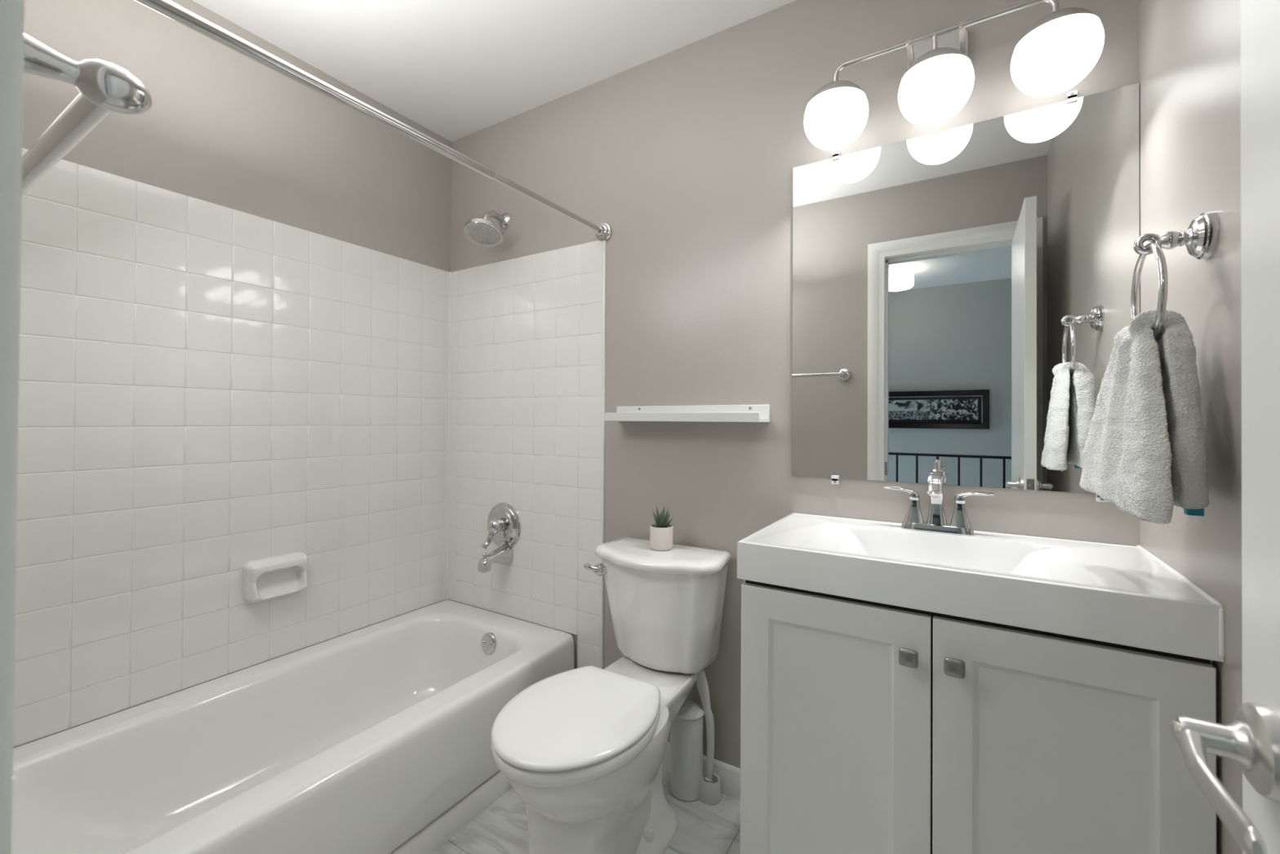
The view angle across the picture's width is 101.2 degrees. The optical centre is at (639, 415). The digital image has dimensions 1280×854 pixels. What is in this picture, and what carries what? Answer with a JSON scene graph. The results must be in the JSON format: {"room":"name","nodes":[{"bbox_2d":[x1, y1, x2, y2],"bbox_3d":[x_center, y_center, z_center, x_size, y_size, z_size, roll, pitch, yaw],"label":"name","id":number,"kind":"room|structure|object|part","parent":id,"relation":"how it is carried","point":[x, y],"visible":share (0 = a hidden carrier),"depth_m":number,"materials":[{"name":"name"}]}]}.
{"room":"bathroom","nodes":[
{"label":"bathroom","id":0,"kind":"room"},
{"bbox_2d":[13,0,451,747],"bbox_3d":[-1.307,-0.035,1.736,0.106,2.425,1.750,0,-1,32],"label":"wall","id":1,"kind":"structure","parent":0,"point":[233,352],"depth_m":1.62,"materials":[{"name":"white tile"}]},
{"bbox_2d":[242,551,307,603],"bbox_3d":[-1.205,0.539,1.752,0.059,0.134,0.187,0,-1,32],"label":"soap dish","id":2,"kind":"object","parent":1,"relation":"attached to","point":[268,578],"visible":1,"depth_m":1.74,"materials":[{"name":"white ceramic"}]},
{"bbox_2d":[191,0,795,142],"bbox_3d":[-0.248,-1.296,1.165,2.506,0.100,1.633,0,-1,32],"label":"ceiling","id":3,"kind":"structure","parent":0,"point":[457,69],"depth_m":1.74,"materials":[{"name":"white paint"}]},
{"bbox_2d":[431,769,740,853],"bbox_3d":[-0.293,1.194,1.096,2.506,0.030,1.750,0,-1,32],"label":"floor","id":4,"kind":"structure","parent":0,"point":[502,827],"depth_m":1.50,"materials":[{"name":"tile"}]},
{"bbox_2d":[11,599,574,853],"bbox_3d":[-0.943,0.996,1.506,0.754,0.364,1.524,0,-1,32],"label":"bathtub","id":5,"kind":"object","parent":4,"relation":"on","point":[374,739],"visible":0.88,"depth_m":1.45,"materials":[{"name":"white ceramic"}]},
{"bbox_3d":[-0.580,0.873,2.017,0.076,0.077,0.029,0,-1,32],"label":"overflow plate","id":6,"kind":"part","parent":5,"relation":"part of","materials":[{"name":"silver metal"}]},
{"bbox_2d":[490,537,730,853],"bbox_3d":[-0.083,0.799,1.423,0.443,0.766,0.741,0,-1,32],"label":"toilet","id":7,"kind":"object","parent":4,"relation":"on","point":[584,748],"visible":1,"depth_m":1.34,"materials":[{"name":"white ceramic"}]},
{"bbox_3d":[-0.159,0.729,1.290,0.370,0.020,0.432,0,-1,32],"label":"seat lid","id":8,"kind":"part","parent":7,"relation":"part of","materials":[{"name":"white plastic"}]},
{"bbox_3d":[-0.159,0.757,1.290,0.368,0.031,0.430,0,-1,32],"label":"seat","id":9,"kind":"part","parent":7,"relation":"part of","materials":[{"name":"white plastic"}]},
{"bbox_3d":[-0.140,0.488,1.678,0.078,0.038,0.037,0,-1,32],"label":"flush lever","id":10,"kind":"part","parent":7,"relation":"part of","materials":[{"name":"silver metal"}]},
{"bbox_2d":[649,506,672,551],"bbox_3d":[0.068,0.353,1.661,0.073,0.132,0.073,0,-1,32],"label":"potted succulent","id":11,"kind":"object","parent":7,"relation":"on","point":[660,532],"visible":1,"depth_m":1.64,"materials":[{"name":"ceramic"}]},
{"bbox_2d":[649,523,672,551],"bbox_3d":[0.068,0.383,1.660,0.073,0.072,0.073,0,-1,32],"label":"pot","id":12,"kind":"object","parent":11,"relation":"attached to","point":[660,534],"depth_m":1.63,"materials":[{"name":"ceramic"}]},
{"bbox_3d":[0.052,0.438,1.631,0.433,0.038,0.253,0,-1,32],"label":"tank lid","id":13,"kind":"part","parent":7,"relation":"part of","materials":[{"name":"white ceramic"}]},
{"bbox_3d":[0.058,0.616,1.641,0.385,0.318,0.217,0,-1,32],"label":"tank","id":14,"kind":"part","parent":7,"relation":"part of","materials":[{"name":"white ceramic"}]},
{"bbox_2d":[670,698,720,804],"bbox_3d":[0.169,1.048,1.646,0.166,0.275,0.103,0,-1,32],"label":"toilet brush holder","id":15,"kind":"object","parent":4,"relation":"on","point":[687,776],"visible":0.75,"depth_m":1.62,"materials":[{"name":"grey plastic"}]},
{"bbox_2d":[670,698,704,801],"bbox_3d":[0.147,1.048,1.660,0.113,0.275,0.103,0,-1,32],"label":"canister","id":16,"kind":"object","parent":15,"relation":"on","point":[686,773],"depth_m":1.62,"materials":[{"name":"grey plastic"}]},
{"bbox_2d":[696,669,714,782],"bbox_3d":[0.200,0.976,1.644,0.067,0.358,0.026,0,-1,32],"label":"toilet brush","id":17,"kind":"object","parent":15,"relation":"in","point":[701,681],"visible":0.91,"depth_m":1.64,"materials":[{"name":"grey plastic"}]},
{"bbox_2d":[740,579,1216,853],"bbox_3d":[0.650,0.777,1.155,0.752,0.816,0.459,0,-1,32],"label":"vanity cabinet","id":18,"kind":"object","parent":4,"relation":"on","point":[867,726],"visible":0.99,"depth_m":0.96,"materials":[{"name":"grey paint"}]},
{"bbox_3d":[0.389,0.724,1.089,0.374,0.688,0.019,0,-1,32],"label":"door","id":19,"kind":"part","parent":18,"relation":"part of","materials":[{"name":"grey paint"}]},
{"bbox_3d":[0.507,0.454,0.993,0.033,0.033,0.027,0,-1,32],"label":"knob","id":20,"kind":"part","parent":18,"relation":"part of","materials":[{"name":"silver metal"}]},
{"bbox_3d":[0.571,0.454,0.954,0.033,0.033,0.027,0,-1,32],"label":"knob","id":21,"kind":"part","parent":18,"relation":"part of","materials":[{"name":"silver metal"}]},
{"bbox_2d":[737,512,1225,662],"bbox_3d":[0.659,0.342,1.167,0.765,0.121,0.444,0,-1,32],"label":"sink","id":22,"kind":"object","parent":18,"relation":"on","point":[1126,595],"visible":0.96,"depth_m":1.00,"materials":[{"name":"white ceramic"}]},
{"bbox_2d":[883,460,995,535],"bbox_3d":[0.737,0.201,1.315,0.187,0.174,0.187,0,0,-16],"label":"faucet","id":23,"kind":"object","parent":22,"relation":"on","point":[936,522],"visible":1,"depth_m":1.30,"materials":[{"name":"silver metal"}]},
{"bbox_3d":[0.675,0.197,1.361,0.080,0.026,0.021,0,-1,28],"label":"lever","id":24,"kind":"part","parent":23,"relation":"part of","materials":[{"name":"silver metal"}]},
{"bbox_3d":[0.702,0.233,1.347,0.047,0.077,0.043,0,-1,32],"label":"handle","id":25,"kind":"part","parent":23,"relation":"part of","materials":[{"name":"silver metal"}]},
{"bbox_3d":[0.717,0.204,1.273,0.047,0.136,0.151,0,-1,32],"label":"spout","id":26,"kind":"part","parent":23,"relation":"part of","materials":[{"name":"silver metal"}]},
{"bbox_3d":[0.756,0.195,1.337,0.013,0.162,0.013,0,-1,32],"label":"lift rod","id":27,"kind":"part","parent":23,"relation":"part of","materials":[{"name":"silver metal"}]},
{"bbox_3d":[0.745,0.279,1.319,0.160,0.018,0.053,0,-1,32],"label":"plate","id":28,"kind":"part","parent":23,"relation":"part of","materials":[{"name":"silver metal"}]},
{"bbox_3d":[0.789,0.233,1.293,0.047,0.077,0.043,0,-1,32],"label":"handle","id":29,"kind":"part","parent":23,"relation":"part of","materials":[{"name":"silver metal"}]},
{"bbox_3d":[0.814,0.197,1.276,0.080,0.026,0.021,0,-1,35],"label":"lever","id":30,"kind":"part","parent":23,"relation":"part of","materials":[{"name":"silver metal"}]},
{"bbox_3d":[0.710,0.724,0.892,0.372,0.688,0.019,0,-1,32],"label":"door","id":31,"kind":"part","parent":18,"relation":"part of","materials":[{"name":"grey paint"}]},
{"bbox_2d":[446,0,1139,768],"bbox_3d":[0.145,-0.026,1.803,2.306,2.425,0.110,0,-1,32],"label":"wall","id":32,"kind":"structure","parent":0,"point":[689,153],"depth_m":1.78,"materials":[{"name":"beige paint"}]},
{"bbox_2d":[134,0,612,241],"bbox_3d":[-0.533,-0.674,1.275,0.068,0.078,1.533,0,-1,32],"label":"shower curtain rod","id":33,"kind":"object","parent":32,"relation":"attached to","point":[168,8],"visible":1,"depth_m":1.10,"materials":[{"name":"metal"}]},
{"bbox_2d":[463,210,511,246],"bbox_3d":[-0.600,-0.768,2.096,0.152,0.160,0.208,0,-1,32],"label":"shower fixture","id":34,"kind":"object","parent":32,"relation":"attached to","point":[484,232],"visible":1,"depth_m":2.07,"materials":[{"name":"silver metal"}]},
{"bbox_3d":[-0.593,-0.798,2.134,0.031,0.068,0.131,0,0,24],"label":"arm","id":35,"kind":"part","parent":34,"relation":"part of","materials":[{"name":"silver metal"}]},
{"bbox_2d":[477,546,512,573],"bbox_3d":[-0.582,0.573,2.104,0.066,0.077,0.138,0,-1,32],"label":"tub spout","id":36,"kind":"object","parent":32,"relation":"attached to","point":[502,554],"visible":1,"depth_m":2.08,"materials":[{"name":"silver metal"}]},
{"bbox_3d":[-0.610,0.551,2.059,0.017,0.026,0.017,0,-1,32],"label":"diverter knob","id":37,"kind":"part","parent":36,"relation":"part of","materials":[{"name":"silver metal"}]},
{"bbox_2d":[480,502,520,549],"bbox_3d":[-0.587,0.452,2.133,0.186,0.186,0.097,0,-1,32],"label":"shower valve","id":38,"kind":"object","parent":32,"relation":"attached to","point":[504,525],"visible":1,"depth_m":2.13,"materials":[{"name":"silver metal"}]},
{"bbox_3d":[-0.594,0.476,2.125,0.066,0.118,0.077,0,-1,32],"label":"lever handle","id":39,"kind":"part","parent":38,"relation":"part of","materials":[{"name":"silver metal"}]},
{"bbox_3d":[-0.500,0.088,2.143,0.853,1.468,0.005,0,-1,32],"label":"tile panel","id":40,"kind":"part","parent":32,"relation":"part of","materials":[{"name":"white tile"}]},
{"bbox_2d":[604,404,769,422],"bbox_3d":[0.133,-0.008,1.700,0.554,0.052,0.098,0,-1,32],"label":"ledge","id":41,"kind":"object","parent":32,"relation":"attached to","point":[713,413],"visible":1,"depth_m":1.66,"materials":[{"name":"white wood"}]},
{"bbox_2d":[663,741,740,800],"bbox_3d":[0.159,1.141,1.720,0.703,0.090,0.014,0,-1,32],"label":"baseboard","id":42,"kind":"structure","parent":32,"relation":"attached to","point":[729,775],"depth_m":1.65,"materials":[{"name":"white paint"}]},
{"bbox_2d":[804,0,1104,151],"bbox_3d":[0.722,-0.844,1.284,0.619,0.272,0.202,0,-1,32],"label":"vanity light","id":43,"kind":"object","parent":32,"relation":"attached to","point":[1056,52],"visible":1,"depth_m":1.21,"materials":[{"name":"white glass"}]},
{"bbox_3d":[0.516,-0.765,1.386,0.160,0.113,0.160,0,-1,32],"label":"globe","id":44,"kind":"part","parent":43,"relation":"part of"},
{"bbox_3d":[0.711,-0.765,1.266,0.160,0.113,0.160,0,-1,32],"label":"globe","id":45,"kind":"part","parent":43,"relation":"part of"},
{"bbox_3d":[0.770,-0.926,1.362,0.140,0.107,0.022,0,-1,32],"label":"plate","id":46,"kind":"part","parent":43,"relation":"part of","materials":[{"name":"silver metal"}]},
{"bbox_3d":[0.712,-0.895,1.267,0.471,0.060,0.013,0,-1,32],"label":"arm","id":47,"kind":"part","parent":43,"relation":"part of","materials":[{"name":"silver metal"}]},
{"bbox_3d":[0.906,-0.765,1.145,0.160,0.113,0.160,0,-1,32],"label":"globe","id":48,"kind":"part","parent":43,"relation":"part of"},
{"bbox_2d":[791,82,1139,502],"bbox_3d":[0.775,-0.279,1.356,0.761,0.946,0.012,0,-1,32],"label":"wall mirror","id":49,"kind":"object","parent":32,"relation":"attached to","point":[962,295],"visible":0.9,"depth_m":1.32,"materials":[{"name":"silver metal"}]},
{"bbox_2d":[1138,0,1242,853],"bbox_3d":[0.763,-0.032,0.515,0.100,2.425,1.653,0,-1,32],"label":"wall","id":50,"kind":"structure","parent":0,"point":[1189,51],"depth_m":0.83,"materials":[{"name":"beige paint"}]},
{"bbox_2d":[1079,309,1209,524],"bbox_3d":[0.828,-0.006,0.863,0.121,0.316,0.336,0,-1,32],"label":"hand towel","id":51,"kind":"object","parent":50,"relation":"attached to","point":[1144,454],"visible":0.98,"depth_m":0.79,"materials":[{"name":"white fabric"}]},
{"bbox_2d":[1130,210,1219,340],"bbox_3d":[0.859,-0.217,0.850,0.090,0.207,0.168,0,-1,32],"label":"towel ring","id":52,"kind":"object","parent":50,"relation":"attached to","point":[1201,238],"visible":0.89,"depth_m":0.82,"materials":[{"name":"silver metal"}]},
{"bbox_3d":[0.850,-0.282,0.856,0.068,0.035,0.030,0,-1,32],"label":"post","id":53,"kind":"part","parent":52,"relation":"part of","materials":[{"name":"silver metal"}]},
{"bbox_3d":[-0.482,-0.041,0.267,4.100,2.425,0.117,0,-1,32],"label":"wall","id":54,"kind":"structure","parent":0,"visible":0},
{"bbox_2d":[0,0,24,853],"bbox_3d":[-0.035,0.107,0.072,0.757,2.131,0.023,0,-1,32],"label":"trim","id":55,"kind":"structure","parent":54,"relation":"attached to","point":[11,11],"depth_m":0.23,"materials":[{"name":"white paint"}]},
{"bbox_2d":[21,33,151,196],"bbox_3d":[-0.690,-0.256,0.537,0.682,0.072,0.120,0,-1,32],"label":"towel bar","id":56,"kind":"object","parent":54,"relation":"attached to","point":[104,88],"visible":0.83,"depth_m":0.41,"materials":[{"name":"metal"}]},
{"bbox_3d":[-0.425,-0.255,0.386,0.034,0.034,0.099,0,-1,32],"label":"post","id":57,"kind":"part","parent":56,"relation":"part of","materials":[{"name":"silver metal"}]},
{"bbox_2d":[1170,0,1279,853],"bbox_3d":[0.360,0.153,0.175,0.145,2.021,0.611,0,-1,32],"label":"door","id":58,"kind":"structure","parent":54,"relation":"in","point":[1252,740],"depth_m":0.40,"materials":[{"name":"white paint"}]},
{"bbox_3d":[0.416,0.255,0.361,0.045,0.044,0.140,0,-1,32],"label":"lever","id":59,"kind":"part","parent":58,"relation":"part of","materials":[{"name":"silver metal"}]}
]}

